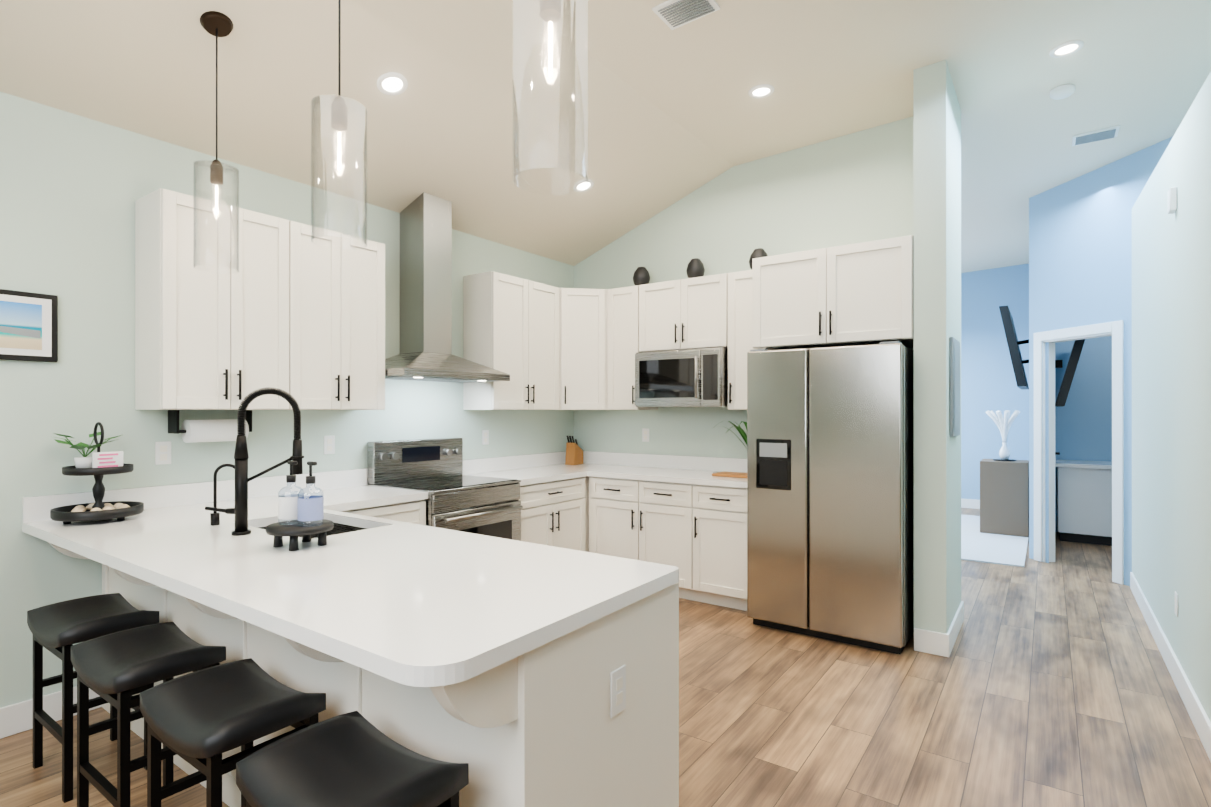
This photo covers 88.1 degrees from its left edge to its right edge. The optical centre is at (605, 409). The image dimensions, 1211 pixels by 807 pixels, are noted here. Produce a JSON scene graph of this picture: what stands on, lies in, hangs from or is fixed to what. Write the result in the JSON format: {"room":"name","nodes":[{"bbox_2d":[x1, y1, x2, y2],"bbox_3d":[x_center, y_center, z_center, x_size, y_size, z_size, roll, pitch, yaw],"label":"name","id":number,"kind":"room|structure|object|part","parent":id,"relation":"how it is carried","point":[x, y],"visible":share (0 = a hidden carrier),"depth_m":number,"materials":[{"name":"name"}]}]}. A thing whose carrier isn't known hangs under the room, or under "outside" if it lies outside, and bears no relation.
{"room":"kitchen","nodes":[
{"label":"kitchen","id":0,"kind":"room"},
{"bbox_2d":[0,92,573,707],"bbox_3d":[-0.839,0.021,5.283,0.120,2.780,14.300,0,0,35],"label":"wall","id":1,"kind":"structure","parent":0,"point":[72,188],"depth_m":3.00,"materials":[{"name":"white paint"}]},
{"bbox_2d":[0,289,57,361],"bbox_3d":[-2.621,-0.366,2.636,0.025,0.300,0.480,0,0,35],"label":"picture frame","id":2,"kind":"object","parent":1,"relation":"attached to","point":[48,352],"depth_m":2.74,"materials":[{"name":"black"}]},
{"bbox_3d":[-2.611,-0.344,2.629,0.001,0.055,0.360,0,0,35],"label":"picture of pier","id":3,"kind":"part","parent":2,"relation":"part of","materials":[{"name":"multicoloured paper"}]},
{"bbox_3d":[-2.611,-0.366,2.630,0.001,0.200,0.370,0,0,35],"label":"art picture","id":4,"kind":"part","parent":2,"relation":"part of"},
{"bbox_2d":[0,686,101,738],"bbox_3d":[-3.610,1.343,1.246,0.015,0.130,4.270,0,0,35],"label":"baseboard","id":5,"kind":"structure","parent":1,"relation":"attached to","point":[16,718],"depth_m":2.75,"materials":[{"name":"white"}]},
{"bbox_2d":[155,441,170,464],"bbox_3d":[-2.247,0.220,3.180,0.006,0.116,0.072,0,0,35],"label":"outlet","id":6,"kind":"object","parent":1,"relation":"attached to","point":[162,452],"visible":1,"depth_m":3.17,"materials":[{"name":"white plastic"}]},
{"bbox_2d":[135,188,384,409],"bbox_3d":[-1.826,-0.515,3.470,0.356,1.030,1.200,0,0,35],"label":"upper cabinet","id":7,"kind":"object","parent":1,"relation":"attached to","point":[294,311],"visible":0.85,"depth_m":3.24,"materials":[{"name":"white wood"}]},
{"bbox_2d":[168,410,251,442],"bbox_3d":[-2.068,0.085,3.301,0.154,0.166,0.365,0,0,35],"label":"paper towel holder","id":8,"kind":"object","parent":7,"relation":"hanging from","point":[191,431],"visible":0.77,"depth_m":3.21,"materials":[{"name":"white paper"}]},
{"bbox_2d":[324,436,334,454],"bbox_3d":[-1.728,0.220,3.915,0.006,0.116,0.072,0,0,35],"label":"outlet","id":9,"kind":"object","parent":1,"relation":"attached to","point":[329,444],"visible":1,"depth_m":3.91,"materials":[{"name":"white plastic"}]},
{"bbox_2d":[385,192,509,382],"bbox_3d":[-1.156,-0.831,4.295,0.497,1.255,0.910,0,0,35],"label":"range hood","id":10,"kind":"object","parent":1,"relation":"attached to","point":[425,354],"visible":0.96,"depth_m":4.26,"materials":[{"name":"silver metal"}]},
{"bbox_2d":[482,430,488,444],"bbox_3d":[-0.960,0.221,5.000,0.006,0.116,0.072,0,0,35],"label":"outlet","id":11,"kind":"object","parent":1,"relation":"attached to","point":[485,437],"visible":1,"depth_m":5.00,"materials":[{"name":"white plastic"}]},
{"bbox_2d":[463,271,558,409],"bbox_3d":[-0.726,-0.514,5.026,0.356,1.030,0.770,0,0,35],"label":"upper cabinet","id":12,"kind":"object","parent":1,"relation":"attached to","point":[511,325],"visible":1,"depth_m":4.81,"materials":[{"name":"white wood"}]},
{"bbox_2d":[296,468,427,494],"bbox_3d":[-1.514,0.460,3.648,0.660,0.150,0.702,0,0,35],"label":"countertop","id":13,"kind":"structure","parent":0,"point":[359,477],"depth_m":3.97,"materials":[{"name":"white stone"}]},
{"bbox_2d":[462,453,585,485],"bbox_3d":[-0.645,0.461,4.899,0.632,0.150,0.812,0,0,35],"label":"countertop","id":14,"kind":"structure","parent":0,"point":[530,468],"depth_m":5.03,"materials":[{"name":"white stone"}]},
{"bbox_2d":[0,508,1210,806],"bbox_3d":[2.354,1.469,3.024,8.300,0.120,14.300,0,0,35],"label":"floor","id":15,"kind":"structure","parent":0,"point":[1050,684],"depth_m":2.87,"materials":[{"name":"brown wood"}]},
{"bbox_2d":[27,593,158,802],"bbox_3d":[-2.021,1.094,2.468,0.440,0.631,0.310,0,0,35],"label":"stool","id":16,"kind":"object","parent":15,"relation":"on","point":[59,629],"visible":0.81,"depth_m":2.40,"materials":[{"name":"black leather"}]},
{"bbox_2d":[104,565,167,748],"bbox_3d":[-1.900,0.973,3.060,0.707,0.872,0.645,0,0,35],"label":"base cabinet","id":17,"kind":"object","parent":15,"relation":"on","point":[141,594],"depth_m":2.71,"materials":[{"name":"white wood"}]},
{"bbox_2d":[71,622,225,806],"bbox_3d":[-1.534,1.093,2.099,0.440,0.631,0.310,0,0,35],"label":"stool","id":18,"kind":"object","parent":15,"relation":"on","point":[114,669],"visible":0.81,"depth_m":2.04,"materials":[{"name":"black leather"}]},
{"bbox_2d":[168,590,231,801],"bbox_3d":[-1.326,0.973,2.654,0.700,0.872,0.645,0,0,35],"label":"base cabinet","id":19,"kind":"object","parent":15,"relation":"on","point":[205,625],"depth_m":2.36,"materials":[{"name":"white wood"}]},
{"bbox_2d":[140,658,325,806],"bbox_3d":[-1.044,1.093,1.753,0.440,0.631,0.310,0,0,35],"label":"stool","id":20,"kind":"object","parent":15,"relation":"on","point":[201,721],"visible":0.9,"depth_m":1.70,"materials":[{"name":"black leather"}]},
{"bbox_2d":[236,711,468,806],"bbox_3d":[-0.568,1.093,1.404,0.440,0.631,0.310,0,0,35],"label":"stool","id":21,"kind":"object","parent":15,"relation":"on","point":[354,759],"visible":1,"depth_m":1.38,"materials":[{"name":"black leather"}]},
{"bbox_2d":[367,438,522,540],"bbox_3d":[-1.054,0.810,4.221,0.730,1.200,0.760,0,0,35],"label":"range","id":22,"kind":"object","parent":15,"relation":"on","point":[456,500],"visible":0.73,"depth_m":4.17,"materials":[{"name":"silver metal"}]},
{"bbox_2d":[232,582,678,806],"bbox_3d":[-0.512,0.973,2.060,1.315,0.872,0.712,0,0,35],"label":"base cabinet","id":23,"kind":"object","parent":15,"relation":"on","point":[538,727],"depth_m":1.63,"materials":[{"name":"white wood"}]},
{"bbox_2d":[22,475,678,686],"bbox_3d":[-1.154,0.558,2.357,2.737,0.349,0.990,0,0,35],"label":"countertop","id":24,"kind":"structure","parent":23,"relation":"on","point":[411,604],"depth_m":1.89,"materials":[{"name":"white stone"}]},
{"bbox_2d":[50,422,143,523],"bbox_3d":[-2.282,0.274,2.812,0.349,0.438,0.326,0,0,35],"label":"tiered tray","id":25,"kind":"object","parent":24,"relation":"on","point":[98,465],"visible":1,"depth_m":2.78,"materials":[{"name":"black"}]},
{"bbox_2d":[210,464,234,525],"bbox_3d":[-1.639,0.362,2.697,0.073,0.262,0.098,0,0,35],"label":"filter faucet","id":26,"kind":"object","parent":24,"relation":"on","point":[214,517],"visible":0.73,"depth_m":2.68,"materials":[{"name":"black metal"}]},
{"bbox_2d":[205,387,303,535],"bbox_3d":[-1.412,0.201,2.529,0.271,0.585,0.275,0,0,35],"label":"faucet","id":27,"kind":"object","parent":24,"relation":"on","point":[242,480],"visible":1,"depth_m":2.48,"materials":[{"name":"black metal"}]},
{"bbox_2d":[265,461,333,550],"bbox_3d":[-1.107,0.340,2.271,0.224,0.306,0.224,0,0,35],"label":"soap tray","id":28,"kind":"object","parent":24,"relation":"on","point":[306,512],"visible":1,"depth_m":2.25,"materials":[{"name":"black"}]},
{"bbox_2d":[610,665,625,717],"bbox_3d":[0.035,0.758,1.688,0.007,0.120,0.070,0,0,35],"label":"outlet","id":29,"kind":"object","parent":23,"relation":"attached to","point":[617,690],"visible":1,"depth_m":1.68,"materials":[{"name":"white plastic"}]},
{"bbox_2d":[340,476,588,551],"bbox_3d":[-0.880,0.975,4.551,0.651,0.872,2.933,0,0,35],"label":"base cabinet","id":30,"kind":"object","parent":15,"relation":"on","point":[555,513],"visible":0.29,"depth_m":4.69,"materials":[{"name":"white wood"}]},
{"bbox_2d":[589,476,700,601],"bbox_3d":[0.443,0.975,5.035,1.007,0.872,0.617,0,0,35],"label":"base cabinet","id":31,"kind":"object","parent":15,"relation":"on","point":[696,534],"depth_m":4.74,"materials":[{"name":"white wood"}]},
{"bbox_2d":[701,485,746,610],"bbox_3d":[0.966,0.975,4.664,0.519,0.872,0.617,0,0,35],"label":"base cabinet","id":32,"kind":"object","parent":15,"relation":"on","point":[723,509],"depth_m":4.40,"materials":[{"name":"white wood"}]},
{"bbox_2d":[546,451,746,487],"bbox_3d":[0.348,0.462,5.087,2.037,0.150,0.642,0,0,35],"label":"countertop","id":33,"kind":"structure","parent":32,"relation":"on","point":[698,470],"depth_m":5.11,"materials":[{"name":"white stone"}]},
{"bbox_2d":[565,436,582,464],"bbox_3d":[-0.284,0.365,5.685,0.100,0.261,0.142,0,0,35],"label":"knife block","id":34,"kind":"object","parent":33,"relation":"on","point":[574,453],"visible":1,"depth_m":5.64,"materials":[{"name":"brown wood"}]},
{"bbox_2d":[705,421,746,448],"bbox_3d":[0.969,0.290,4.811,0.472,0.409,0.230,0,0,35],"label":"potted plant","id":35,"kind":"object","parent":33,"relation":"on","point":[741,432],"visible":0.4,"depth_m":4.82,"materials":[{"name":"green plant"}]},
{"bbox_2d":[712,471,746,477],"bbox_3d":[1.003,0.486,4.665,0.360,0.018,0.220,0,0,35],"label":"cutting board","id":36,"kind":"object","parent":33,"relation":"on","point":[733,474],"visible":0.5,"depth_m":4.63,"materials":[{"name":"brown wood"}]},
{"bbox_2d":[747,341,913,653],"bbox_3d":[1.525,0.509,4.130,0.930,1.802,0.791,0,0,35],"label":"fridge","id":37,"kind":"object","parent":15,"relation":"on","point":[830,493],"visible":0.98,"depth_m":3.77,"materials":[{"name":"silver metal"}]},
{"bbox_2d":[961,515,1028,566],"bbox_3d":[3.629,1.406,7.425,2.300,0.014,2.840,0,0,35],"label":"area rug","id":38,"kind":"object","parent":15,"relation":"on","point":[978,546],"visible":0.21,"depth_m":6.40,"materials":[{"name":"white fabric"}]},
{"bbox_2d":[980,459,1028,536],"bbox_3d":[4.580,0.990,7.176,0.460,0.814,0.450,0,0,35],"label":"console","id":39,"kind":"object","parent":38,"relation":"on","point":[1004,497],"visible":0.88,"depth_m":6.99,"materials":[{"name":"grey wood"}]},
{"bbox_2d":[985,410,1019,460],"bbox_3d":[4.562,0.292,7.177,0.342,0.577,0.356,0,0,35],"label":"vase","id":40,"kind":"object","parent":39,"relation":"on","point":[1004,424],"visible":1,"depth_m":7.12,"materials":[{"name":"white ceramic"}]},
{"bbox_2d":[1057,467,1111,545],"bbox_3d":[5.541,1.012,6.612,1.240,0.800,0.640,0,0,35],"label":"bathroom vanity","id":41,"kind":"object","parent":15,"relation":"on","point":[1084,501],"depth_m":6.58,"materials":[{"name":"white wood"}]},
{"bbox_2d":[1055,459,1111,470],"bbox_3d":[5.532,0.592,6.601,1.280,0.040,0.670,0,0,35],"label":"countertop","id":42,"kind":"structure","parent":41,"relation":"on","point":[1099,465],"depth_m":6.67,"materials":[{"name":"white stone"}]},
{"bbox_2d":[0,0,1210,272],"bbox_3d":[2.415,-1.804,2.983,8.150,0.980,14.300,0,0,35],"label":"ceiling","id":43,"kind":"structure","parent":0,"point":[676,114],"depth_m":3.53,"materials":[{"name":"white paint"}]},
{"bbox_2d":[193,11,238,272],"bbox_3d":[-1.659,-1.135,2.669,0.166,1.071,0.166,0,0,35],"label":"pendant light","id":44,"kind":"object","parent":43,"relation":"hanging from","point":[216,24],"visible":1,"depth_m":2.65,"materials":[{"name":"clear glass"}]},
{"bbox_2d":[311,0,366,249],"bbox_3d":[-0.852,-1.247,2.003,0.166,1.426,0.166,0,0,35],"label":"pendant light","id":45,"kind":"object","parent":43,"relation":"hanging from","point":[339,110],"visible":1,"depth_m":1.98,"materials":[{"name":"clear glass"}]},
{"bbox_2d":[377,72,407,95],"bbox_3d":[-1.105,-1.688,3.243,0.149,0.058,0.156,0,0,35],"label":"recessed light","id":46,"kind":"object","parent":43,"relation":"in","point":[392,83],"visible":1,"depth_m":3.24,"materials":[{"name":"white plastic"}]},
{"bbox_2d":[513,0,587,194],"bbox_3d":[-0.122,-1.249,1.388,0.166,1.489,0.166,0,0,35],"label":"pendant light","id":47,"kind":"object","parent":43,"relation":"hanging from","point":[550,11],"visible":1,"depth_m":1.34,"materials":[{"name":"clear glass"}]},
{"bbox_2d":[573,179,593,191],"bbox_3d":[-0.164,-1.669,4.660,0.149,0.058,0.156,0,0,35],"label":"recessed light","id":48,"kind":"object","parent":43,"relation":"in","point":[582,188],"visible":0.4,"depth_m":4.66,"materials":[{"name":"white plastic"}]},
{"bbox_2d":[652,0,719,29],"bbox_3d":[0.396,-1.964,3.064,0.270,0.023,0.200,0,0,35],"label":"ceiling vent","id":49,"kind":"object","parent":43,"relation":"in","point":[672,14],"visible":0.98,"depth_m":3.07,"materials":[{"name":"white metal"}]},
{"bbox_2d":[748,84,773,97],"bbox_3d":[0.962,-1.964,3.864,0.156,0.016,0.156,0,0,35],"label":"recessed light","id":50,"kind":"object","parent":43,"relation":"in","point":[762,91],"visible":1,"depth_m":3.85,"materials":[{"name":"white plastic"}]},
{"bbox_2d":[1050,84,1074,99],"bbox_3d":[2.884,-2.002,3.950,0.130,0.040,0.130,0,0,35],"label":"smoke detector","id":51,"kind":"object","parent":43,"relation":"attached to","point":[1062,91],"visible":1,"depth_m":3.92,"materials":[{"name":"white plastic"}]},
{"bbox_2d":[1049,40,1083,57],"bbox_3d":[2.580,-2.018,3.503,0.156,0.016,0.156,0,0,35],"label":"recessed light","id":52,"kind":"object","parent":43,"relation":"in","point":[1067,48],"visible":1,"depth_m":3.50,"materials":[{"name":"white plastic"}]},
{"bbox_2d":[1072,125,1119,145],"bbox_3d":[3.621,-2.023,4.629,0.270,0.023,0.200,0,0,35],"label":"ceiling vent","id":53,"kind":"object","parent":43,"relation":"in","point":[1097,135],"visible":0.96,"depth_m":4.61,"materials":[{"name":"white metal"}]},
{"bbox_2d":[574,105,960,604],"bbox_3d":[1.042,-0.297,5.067,3.200,3.415,0.120,0,0,35],"label":"wall","id":54,"kind":"structure","parent":0,"point":[855,187],"depth_m":4.95,"materials":[{"name":"white paint"}]},
{"bbox_2d":[558,288,607,409],"bbox_3d":[-0.225,-0.513,5.516,0.607,1.030,0.605,0,0,35],"label":"upper cabinet","id":55,"kind":"object","parent":54,"relation":"attached to","point":[583,348],"visible":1,"depth_m":5.29,"materials":[{"name":"white wood"}]},
{"bbox_2d":[608,284,657,409],"bbox_3d":[0.260,-0.514,5.346,0.375,1.030,0.322,0,0,35],"label":"upper cabinet","id":56,"kind":"object","parent":54,"relation":"attached to","point":[625,304],"depth_m":5.23,"materials":[{"name":"white wood"}]},
{"bbox_2d":[642,428,648,441],"bbox_3d":[0.352,0.221,5.476,0.072,0.116,0.006,0,0,35],"label":"electrical outlet","id":57,"kind":"object","parent":54,"relation":"attached to","point":[645,434],"visible":1,"depth_m":5.48,"materials":[{"name":"white plastic"}]},
{"bbox_2d":[644,273,727,351],"bbox_3d":[0.684,-0.751,5.047,0.782,0.555,0.322,0,0,35],"label":"upper cabinet","id":58,"kind":"object","parent":54,"relation":"attached to","point":[711,311],"depth_m":4.89,"materials":[{"name":"white wood"}]},
{"bbox_2d":[633,267,649,285],"bbox_3d":[0.305,-1.118,5.308,0.150,0.175,0.148,0,0,35],"label":"vase","id":59,"kind":"object","parent":58,"relation":"on","point":[641,275],"visible":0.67,"depth_m":5.25,"materials":[{"name":"grey ceramic"}]},
{"bbox_2d":[635,347,727,406],"bbox_3d":[0.648,-0.244,4.995,0.760,0.440,0.444,0,0,35],"label":"microwave","id":60,"kind":"object","parent":58,"relation":"attached to","point":[687,378],"visible":0.98,"depth_m":4.81,"materials":[{"name":"silver metal"}]},
{"bbox_2d":[686,258,704,277],"bbox_3d":[0.722,-1.119,5.013,0.150,0.175,0.148,0,0,35],"label":"vase","id":61,"kind":"object","parent":58,"relation":"on","point":[695,267],"visible":0.75,"depth_m":4.96,"materials":[{"name":"grey ceramic"}]},
{"bbox_2d":[728,270,753,409],"bbox_3d":[1.108,-0.514,4.746,0.380,1.030,0.322,0,0,35],"label":"upper cabinet","id":62,"kind":"object","parent":54,"relation":"attached to","point":[740,282],"depth_m":4.64,"materials":[{"name":"white wood"}]},
{"bbox_2d":[749,248,767,269],"bbox_3d":[1.154,-1.119,4.707,0.150,0.175,0.148,0,0,35],"label":"vase","id":63,"kind":"object","parent":62,"relation":"on","point":[758,252],"visible":0.46,"depth_m":4.66,"materials":[{"name":"grey metal"}]},
{"bbox_2d":[752,235,913,349],"bbox_3d":[1.571,-0.725,4.205,0.990,0.610,0.671,0,0,35],"label":"upper cabinet","id":64,"kind":"object","parent":54,"relation":"attached to","point":[856,294],"visible":1,"depth_m":3.93,"materials":[{"name":"white wood"}]},
{"bbox_2d":[913,60,958,633],"bbox_3d":[2.062,-0.298,3.886,0.170,3.415,0.630,0,0,35],"label":"wall","id":65,"kind":"structure","parent":0,"point":[936,308],"depth_m":3.64,"materials":[{"name":"white paint"}]},
{"bbox_2d":[914,601,963,656],"bbox_3d":[2.100,1.345,3.923,0.183,0.130,0.765,0,0,35],"label":"baseboard","id":66,"kind":"structure","parent":65,"relation":"attached to","point":[934,643],"depth_m":3.63,"materials":[{"name":"white wood"}]},
{"bbox_2d":[949,337,959,436],"bbox_3d":[2.139,-0.135,3.826,0.023,0.590,0.360,0,0,35],"label":"panel","id":67,"kind":"object","parent":65,"relation":"attached to","point":[954,386],"visible":1,"depth_m":3.70,"materials":[{"name":"grey"}]},
{"bbox_2d":[961,264,1028,499],"bbox_3d":[5.428,-0.386,8.947,6.120,3.600,0.120,0,0,35],"label":"wall","id":68,"kind":"structure","parent":0,"point":[988,380],"depth_m":8.87,"materials":[{"name":"paint"}]},
{"bbox_2d":[961,498,979,508],"bbox_3d":[5.495,1.349,8.816,0.920,0.130,0.015,0,0,35],"label":"baseboard","id":69,"kind":"structure","parent":68,"relation":"attached to","point":[971,503],"depth_m":8.98,"materials":[{"name":"white"}]},
{"bbox_2d":[999,306,1028,389],"bbox_3d":[4.345,-0.628,6.577,0.294,0.800,1.100,0,0,35],"label":"tv","id":70,"kind":"object","parent":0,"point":[1014,343],"visible":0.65,"depth_m":6.16,"materials":[{"name":"black plastic"}]},
{"bbox_2d":[1045,342,1048,562],"bbox_3d":[4.989,-0.303,7.150,0.120,3.432,3.320,0,0,35],"label":"wall","id":71,"kind":"structure","parent":0,"point":[1046,452],"depth_m":5.77,"materials":[{"name":"white paint"}]},
{"bbox_2d":[1055,339,1084,406],"bbox_3d":[4.881,-0.388,6.627,0.303,0.700,1.000,0,0,35],"label":"television","id":72,"kind":"object","parent":71,"relation":"attached to","point":[1075,354],"visible":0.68,"depth_m":6.21,"materials":[{"name":"black plastic"}]},
{"bbox_2d":[1055,336,1111,531],"bbox_3d":[5.843,-0.387,6.877,1.590,3.600,0.120,0,0,35],"label":"wall","id":73,"kind":"structure","parent":0,"point":[1083,423],"depth_m":7.08,"materials":[{"name":"blue paint"}]},
{"bbox_2d":[1029,137,1172,585],"bbox_3d":[4.228,-0.324,5.167,0.120,3.470,1.620,0,0,-10],"label":"wall","id":74,"kind":"structure","parent":0,"point":[1080,250],"depth_m":5.35,"materials":[{"name":"white paint"}]},
{"bbox_2d":[1033,320,1123,584],"bbox_3d":[4.165,0.344,5.480,0.138,2.135,0.850,0,0,-10],"label":"door frame","id":75,"kind":"structure","parent":74,"relation":"attached to","point":[1115,329],"depth_m":5.61,"materials":[{"name":"white wood"}]},
{"bbox_2d":[1132,72,1210,721],"bbox_3d":[3.354,-0.097,3.383,0.480,3.014,3.640,0,0,35],"label":"wall","id":76,"kind":"structure","parent":0,"point":[1171,404],"depth_m":3.23,"materials":[{"name":"white paint"}]},
{"bbox_2d":[1130,572,1210,760],"bbox_3d":[3.129,1.345,3.492,0.015,0.130,3.560,0,0,35],"label":"baseboard","id":77,"kind":"structure","parent":76,"relation":"attached to","point":[1195,709],"depth_m":3.16,"materials":[{"name":"white wood"}]},
{"bbox_2d":[1167,187,1176,213],"bbox_3d":[2.955,-1.090,3.262,0.029,0.120,0.080,0,0,35],"label":"sensor","id":78,"kind":"object","parent":76,"relation":"attached to","point":[1172,200],"visible":0.98,"depth_m":3.23,"materials":[{"name":"white plastic"}]},
{"bbox_2d":[1175,591,1177,616],"bbox_3d":[2.952,1.005,3.237,0.006,0.116,0.072,0,0,35],"label":"electrical outlet","id":79,"kind":"object","parent":76,"relation":"attached to","point":[1176,603],"visible":1,"depth_m":3.22,"materials":[{"name":"white plastic"}]}
]}

